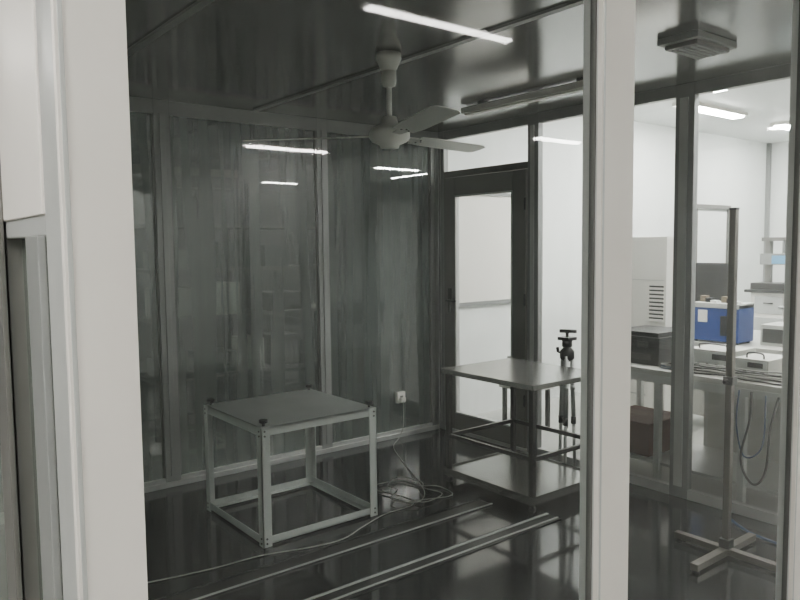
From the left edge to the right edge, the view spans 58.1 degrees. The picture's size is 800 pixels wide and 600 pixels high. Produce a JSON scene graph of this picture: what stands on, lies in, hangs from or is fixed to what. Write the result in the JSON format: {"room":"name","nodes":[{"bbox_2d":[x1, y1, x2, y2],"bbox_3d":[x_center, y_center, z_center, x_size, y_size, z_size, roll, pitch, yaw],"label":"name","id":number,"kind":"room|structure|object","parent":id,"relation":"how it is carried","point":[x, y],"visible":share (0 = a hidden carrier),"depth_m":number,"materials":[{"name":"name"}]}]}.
{"room":"laboratory","nodes":[
{"label":"laboratory","id":0,"kind":"room"},
{"bbox_2d":[0,0,69,599],"bbox_3d":[-1.506,0.150,2.355,0.064,2.480,3.540,-4,5,-38],"label":"wall","id":1,"kind":"structure","parent":0,"point":[25,173],"depth_m":1.10,"materials":[{"name":"metal"}]},
{"bbox_2d":[0,448,8,599],"bbox_3d":[-1.187,0.580,1.997,0.001,1.470,1.460,-4,5,-38],"label":"window","id":2,"kind":"structure","parent":1,"relation":"in","point":[3,562],"depth_m":1.62,"materials":[{"name":"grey glass"}]},
{"bbox_2d":[22,238,63,599],"bbox_3d":[-0.569,0.632,1.213,0.001,1.470,0.300,-4,5,-38],"label":"window","id":3,"kind":"structure","parent":1,"relation":"in","point":[23,240],"depth_m":1.28,"materials":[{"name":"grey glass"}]},
{"bbox_2d":[129,96,439,492],"bbox_3d":[-1.155,-0.045,4.897,3.740,2.480,0.065,-4,5,-38],"label":"wall","id":4,"kind":"structure","parent":0,"point":[160,111],"depth_m":4.95,"materials":[{"name":"metal"}]},
{"bbox_2d":[130,112,162,481],"bbox_3d":[-1.943,0.025,4.284,0.996,2.330,0.001,-4,5,-38],"label":"window","id":5,"kind":"structure","parent":4,"relation":"in","point":[140,130],"depth_m":4.55,"materials":[{"name":"clear glass"}]},
{"bbox_2d":[170,116,319,473],"bbox_3d":[-1.035,-0.038,4.996,1.066,2.330,0.001,-4,5,-38],"label":"window","id":6,"kind":"structure","parent":4,"relation":"in","point":[244,212],"depth_m":4.94,"materials":[{"name":"clear glass"}]},
{"bbox_2d":[328,133,429,442],"bbox_3d":[-0.143,-0.101,5.695,0.976,2.330,0.001,-4,5,-38],"label":"window","id":7,"kind":"structure","parent":4,"relation":"in","point":[379,233],"depth_m":5.68,"materials":[{"name":"clear glass"}]},
{"bbox_2d":[395,391,405,403],"bbox_3d":[0.013,0.790,5.834,0.080,0.090,0.063,-4,5,-38],"label":"wall socket","id":8,"kind":"object","parent":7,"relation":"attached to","point":[399,396],"visible":1,"depth_m":5.82,"materials":[{"name":"white plastic"}]},
{"bbox_2d":[43,0,799,599],"bbox_3d":[1.073,0.152,2.098,3.807,2.500,0.052,-4,5,-38],"label":"window frame","id":9,"kind":"structure","parent":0,"point":[86,60],"depth_m":0.95,"materials":[{"name":"metal"}]},
{"bbox_2d":[127,0,583,111],"bbox_3d":[-0.354,-1.160,3.150,1.186,0.012,3.480,-4,5,-38],"label":"trim","id":10,"kind":"structure","parent":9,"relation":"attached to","point":[198,5],"depth_m":3.16,"materials":[{"name":"metal"}]},
{"bbox_2d":[438,222,439,400],"bbox_3d":[-0.228,-0.405,6.889,0.070,2.920,1.870,-4,5,-38],"label":"wall","id":11,"kind":"structure","parent":0,"point":[438,222],"depth_m":6.13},
{"bbox_2d":[125,0,792,131],"bbox_3d":[-0.048,-1.212,3.388,3.850,0.050,3.700,-4,5,-38],"label":"ceiling","id":12,"kind":"structure","parent":0,"point":[250,55],"depth_m":3.45,"materials":[{"name":"paint"}]},
{"bbox_2d":[242,50,484,151],"bbox_3d":[0.069,-0.963,3.492,1.259,0.455,1.269,-4,5,-38],"label":"ceiling fan","id":13,"kind":"object","parent":12,"relation":"hanging from","point":[389,134],"visible":1,"depth_m":3.44,"materials":[{"name":"white metal"}]},
{"bbox_2d":[461,79,582,115],"bbox_3d":[0.793,-1.241,4.399,0.080,0.062,1.150,-4,5,-38],"label":"ceiling light","id":14,"kind":"object","parent":12,"relation":"attached to","point":[574,87],"visible":0.65,"depth_m":4.38,"materials":[{"name":"white plastic"}]},
{"bbox_2d":[657,29,736,59],"bbox_3d":[1.373,-1.170,3.324,0.340,0.055,0.200,-4,5,-38],"label":"ceiling vent","id":15,"kind":"object","parent":12,"relation":"in","point":[697,44],"visible":1,"depth_m":3.26,"materials":[{"name":"metal"}]},
{"bbox_2d":[144,393,777,599],"bbox_3d":[2.940,1.416,2.220,13.600,0.120,14.300,-4,5,-38],"label":"floor","id":16,"kind":"structure","parent":0,"point":[183,537],"depth_m":3.86,"materials":[{"name":"grey tile"}]},
{"bbox_2d":[204,384,377,548],"bbox_3d":[-0.641,0.912,4.196,0.738,0.665,0.728,-4,5,-38],"label":"stand","id":17,"kind":"object","parent":16,"relation":"on","point":[263,416],"visible":1,"depth_m":4.11,"materials":[{"name":"grey metal"}]},
{"bbox_2d":[148,402,452,582],"bbox_3d":[-0.250,1.081,4.342,0.922,0.301,2.923,2,5,27],"label":"power cable","id":18,"kind":"object","parent":16,"relation":"on","point":[418,481],"visible":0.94,"depth_m":4.29,"materials":[{"name":"grey plastic"}]},
{"bbox_2d":[156,498,492,599],"bbox_3d":[-0.529,1.290,3.526,2.670,0.010,0.110,-4,5,-38],"label":"trim","id":19,"kind":"structure","parent":16,"relation":"on","point":[213,588],"depth_m":3.62,"materials":[{"name":"grey metal"}]},
{"bbox_2d":[302,513,560,599],"bbox_3d":[-0.227,1.308,3.248,2.800,0.010,0.120,-4,5,-38],"label":"trim","id":20,"kind":"structure","parent":16,"relation":"on","point":[352,589],"depth_m":3.54,"materials":[{"name":"grey metal"}]},
{"bbox_2d":[441,358,580,512],"bbox_3d":[0.774,0.823,4.623,0.660,0.750,0.790,-4,5,-38],"label":"steel table","id":21,"kind":"object","parent":16,"relation":"on","point":[531,479],"visible":0.77,"depth_m":4.54,"materials":[{"name":"grey metal"}]},
{"bbox_2d":[499,356,553,426],"bbox_3d":[1.079,0.789,6.162,0.300,0.620,0.350,-4,5,-38],"label":"stool","id":22,"kind":"object","parent":16,"relation":"on","point":[504,388],"visible":0.18,"depth_m":6.14,"materials":[{"name":"grey metal"}]},
{"bbox_2d":[556,329,576,466],"bbox_3d":[1.127,0.685,4.886,0.134,0.977,0.131,2,5,31],"label":"tripod","id":23,"kind":"object","parent":16,"relation":"on","point":[566,353],"visible":0.88,"depth_m":4.86,"materials":[{"name":"metal"}]},
{"bbox_2d":[630,237,673,410],"bbox_3d":[2.047,0.281,6.108,0.330,1.620,0.640,-4,5,-38],"label":"cabinet","id":24,"kind":"object","parent":16,"relation":"on","point":[652,257],"visible":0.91,"depth_m":5.84,"materials":[{"name":"white plastic"}]},
{"bbox_2d":[630,363,781,502],"bbox_3d":[2.150,0.828,4.523,0.700,0.765,1.950,-4,5,-38],"label":"workbench","id":25,"kind":"object","parent":16,"relation":"on","point":[707,458],"visible":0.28,"depth_m":4.63,"materials":[{"name":"grey"}]},
{"bbox_2d":[630,405,669,456],"bbox_3d":[1.687,0.907,5.036,0.445,0.219,0.400,-4,5,-38],"label":"storage box","id":26,"kind":"object","parent":25,"relation":"on","point":[641,418],"visible":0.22,"depth_m":4.84,"materials":[{"name":"brown cardboard"}]},
{"bbox_2d":[631,325,671,366],"bbox_3d":[1.734,0.307,4.970,0.428,0.215,0.380,-4,5,-38],"label":"storage box","id":27,"kind":"object","parent":25,"relation":"on","point":[650,345],"visible":0.65,"depth_m":4.77,"materials":[{"name":"black plastic"}]},
{"bbox_2d":[659,362,781,385],"bbox_3d":[1.976,0.428,4.269,0.110,0.069,0.995,-4,5,-38],"label":"cable bundle","id":28,"kind":"object","parent":25,"relation":"on","point":[703,369],"visible":0.62,"depth_m":4.21,"materials":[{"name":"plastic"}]},
{"bbox_2d":[694,343,755,371],"bbox_3d":[2.033,0.353,4.559,0.328,0.178,0.280,-4,5,-38],"label":"instrument","id":29,"kind":"object","parent":25,"relation":"on","point":[711,353],"visible":0.34,"depth_m":4.48,"materials":[{"name":"grey plastic"}]},
{"bbox_2d":[735,390,779,485],"bbox_3d":[2.022,0.793,4.088,0.023,0.538,0.243,-4,5,-38],"label":"hose","id":30,"kind":"object","parent":25,"relation":"hanging from","point":[751,393],"visible":1,"depth_m":4.09,"materials":[{"name":"rubber"},{"name":"plastic"}]},
{"bbox_2d":[735,352,781,377],"bbox_3d":[2.171,0.381,4.312,0.318,0.158,0.200,-4,5,-38],"label":"instrument","id":31,"kind":"object","parent":25,"relation":"on","point":[758,361],"visible":0.6,"depth_m":4.23,"materials":[{"name":"grey plastic"}]},
{"bbox_2d":[674,207,775,573],"bbox_3d":[1.600,0.414,3.500,0.444,1.715,0.429,0,4,6],"label":"pole stand","id":32,"kind":"object","parent":16,"relation":"on","point":[727,546],"visible":0.83,"depth_m":3.50,"materials":[{"name":"grey metal"}]},
{"bbox_2d":[693,330,782,415],"bbox_3d":[3.038,0.702,6.139,1.140,0.755,1.200,-4,5,-38],"label":"work table","id":33,"kind":"object","parent":16,"relation":"on","point":[698,395],"visible":0.02,"depth_m":5.95,"materials":[{"name":"grey"}]},
{"bbox_2d":[695,263,727,300],"bbox_3d":[2.793,-0.014,6.421,0.240,0.635,0.380,-4,5,-38],"label":"computer monitor","id":34,"kind":"object","parent":33,"relation":"on","point":[711,278],"visible":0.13,"depth_m":6.37,"materials":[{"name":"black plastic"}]},
{"bbox_2d":[694,295,753,344],"bbox_3d":[2.648,0.156,5.922,0.260,0.375,0.400,-4,5,-38],"label":"storage box","id":35,"kind":"object","parent":33,"relation":"on","point":[710,313],"visible":0.87,"depth_m":5.83,"materials":[{"name":"blue plastic"},{"name":"paper"},{"name":"cardboard"}]},
{"bbox_2d":[760,306,783,346],"bbox_3d":[3.059,0.204,5.688,0.308,0.305,0.280,-4,5,-38],"label":"balance scale","id":36,"kind":"object","parent":33,"relation":"on","point":[771,334],"visible":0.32,"depth_m":5.65,"materials":[{"name":"grey plastic"}]},
{"bbox_2d":[731,518,776,544],"bbox_3d":[1.921,1.256,3.591,0.177,0.016,0.936,-1,4,0],"label":"hose","id":37,"kind":"object","parent":16,"relation":"on","point":[732,520],"visible":0.52,"depth_m":3.80,"materials":[{"name":"blue"}]},
{"bbox_2d":[744,289,783,330],"bbox_3d":[4.417,0.421,7.716,0.600,1.050,1.200,-4,5,-38],"label":"base cabinet","id":38,"kind":"object","parent":16,"relation":"on","point":[766,302],"visible":0.21,"depth_m":7.82,"materials":[{"name":"grey metal"}]},
{"bbox_2d":[750,237,785,289],"bbox_3d":[4.174,-0.401,7.872,0.300,0.570,0.530,-4,5,-38],"label":"tensile tester","id":39,"kind":"object","parent":38,"relation":"on","point":[768,259],"visible":0.75,"depth_m":7.94,"materials":[{"name":"grey metal"}]},
{"bbox_2d":[448,116,766,414],"bbox_3d":[2.701,-0.536,8.213,6.180,2.920,0.100,-4,5,-38],"label":"wall","id":40,"kind":"structure","parent":0,"point":[731,171],"depth_m":7.41,"materials":[{"name":"white paint"}]},
{"bbox_2d":[459,193,542,306],"bbox_3d":[0.886,-0.478,6.703,1.300,1.030,0.030,-4,5,-38],"label":"whiteboard","id":41,"kind":"object","parent":40,"relation":"attached to","point":[484,220],"visible":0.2,"depth_m":6.62,"materials":[{"name":"metal"}]},
{"bbox_2d":[696,204,730,262],"bbox_3d":[3.937,-0.174,9.096,0.850,2.040,0.080,-4,5,-38],"label":"window","id":42,"kind":"structure","parent":40,"relation":"in","point":[712,236],"depth_m":9.08,"materials":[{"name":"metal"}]},
{"bbox_2d":[763,143,771,281],"bbox_3d":[5.078,-0.694,9.980,0.050,2.920,0.050,-4,5,-38],"label":"trim","id":43,"kind":"structure","parent":40,"relation":"attached to","point":[769,145],"depth_m":9.91,"materials":[{"name":"metal"}]},
{"bbox_2d":[438,63,790,525],"bbox_3d":[1.436,-0.055,4.660,0.058,2.480,3.540,-4,5,-38],"label":"wall","id":44,"kind":"structure","parent":0,"point":[686,95],"depth_m":4.36,"materials":[{"name":"metal"}]},
{"bbox_2d":[444,169,527,447],"bbox_3d":[0.645,0.056,5.629,0.099,2.060,0.894,-4,5,-38],"label":"door","id":45,"kind":"structure","parent":44,"relation":"in","point":[515,182],"depth_m":5.55,"materials":[{"name":"metal"}]},
{"bbox_2d":[634,79,789,142],"bbox_3d":[2.907,-1.585,1.994,13.600,0.100,14.300,-4,5,-38],"label":"ceiling","id":46,"kind":"structure","parent":0,"point":[765,104],"depth_m":7.52,"materials":[{"name":"white paint"}]},
{"bbox_2d":[672,102,747,118],"bbox_3d":[3.130,-1.906,7.235,1.140,0.050,0.180,-4,5,-38],"label":"fluorescent ceiling light","id":47,"kind":"object","parent":46,"relation":"attached to","point":[705,108],"visible":0.71,"depth_m":7.24,"materials":[{"name":"white plastic"}]},
{"bbox_2d":[770,121,788,129],"bbox_3d":[4.686,-2.015,8.455,1.060,0.050,0.180,-4,5,-38],"label":"fluorescent ceiling light","id":48,"kind":"object","parent":46,"relation":"attached to","point":[783,124],"visible":0.62,"depth_m":8.15,"materials":[{"name":"white plastic"}]},
{"bbox_2d":[769,141,788,281],"bbox_3d":[8.815,-0.387,5.359,0.100,2.920,11.950,-4,5,-38],"label":"wall","id":49,"kind":"structure","parent":0,"point":[779,163],"depth_m":9.84,"materials":[{"name":"white paint"}]}
]}

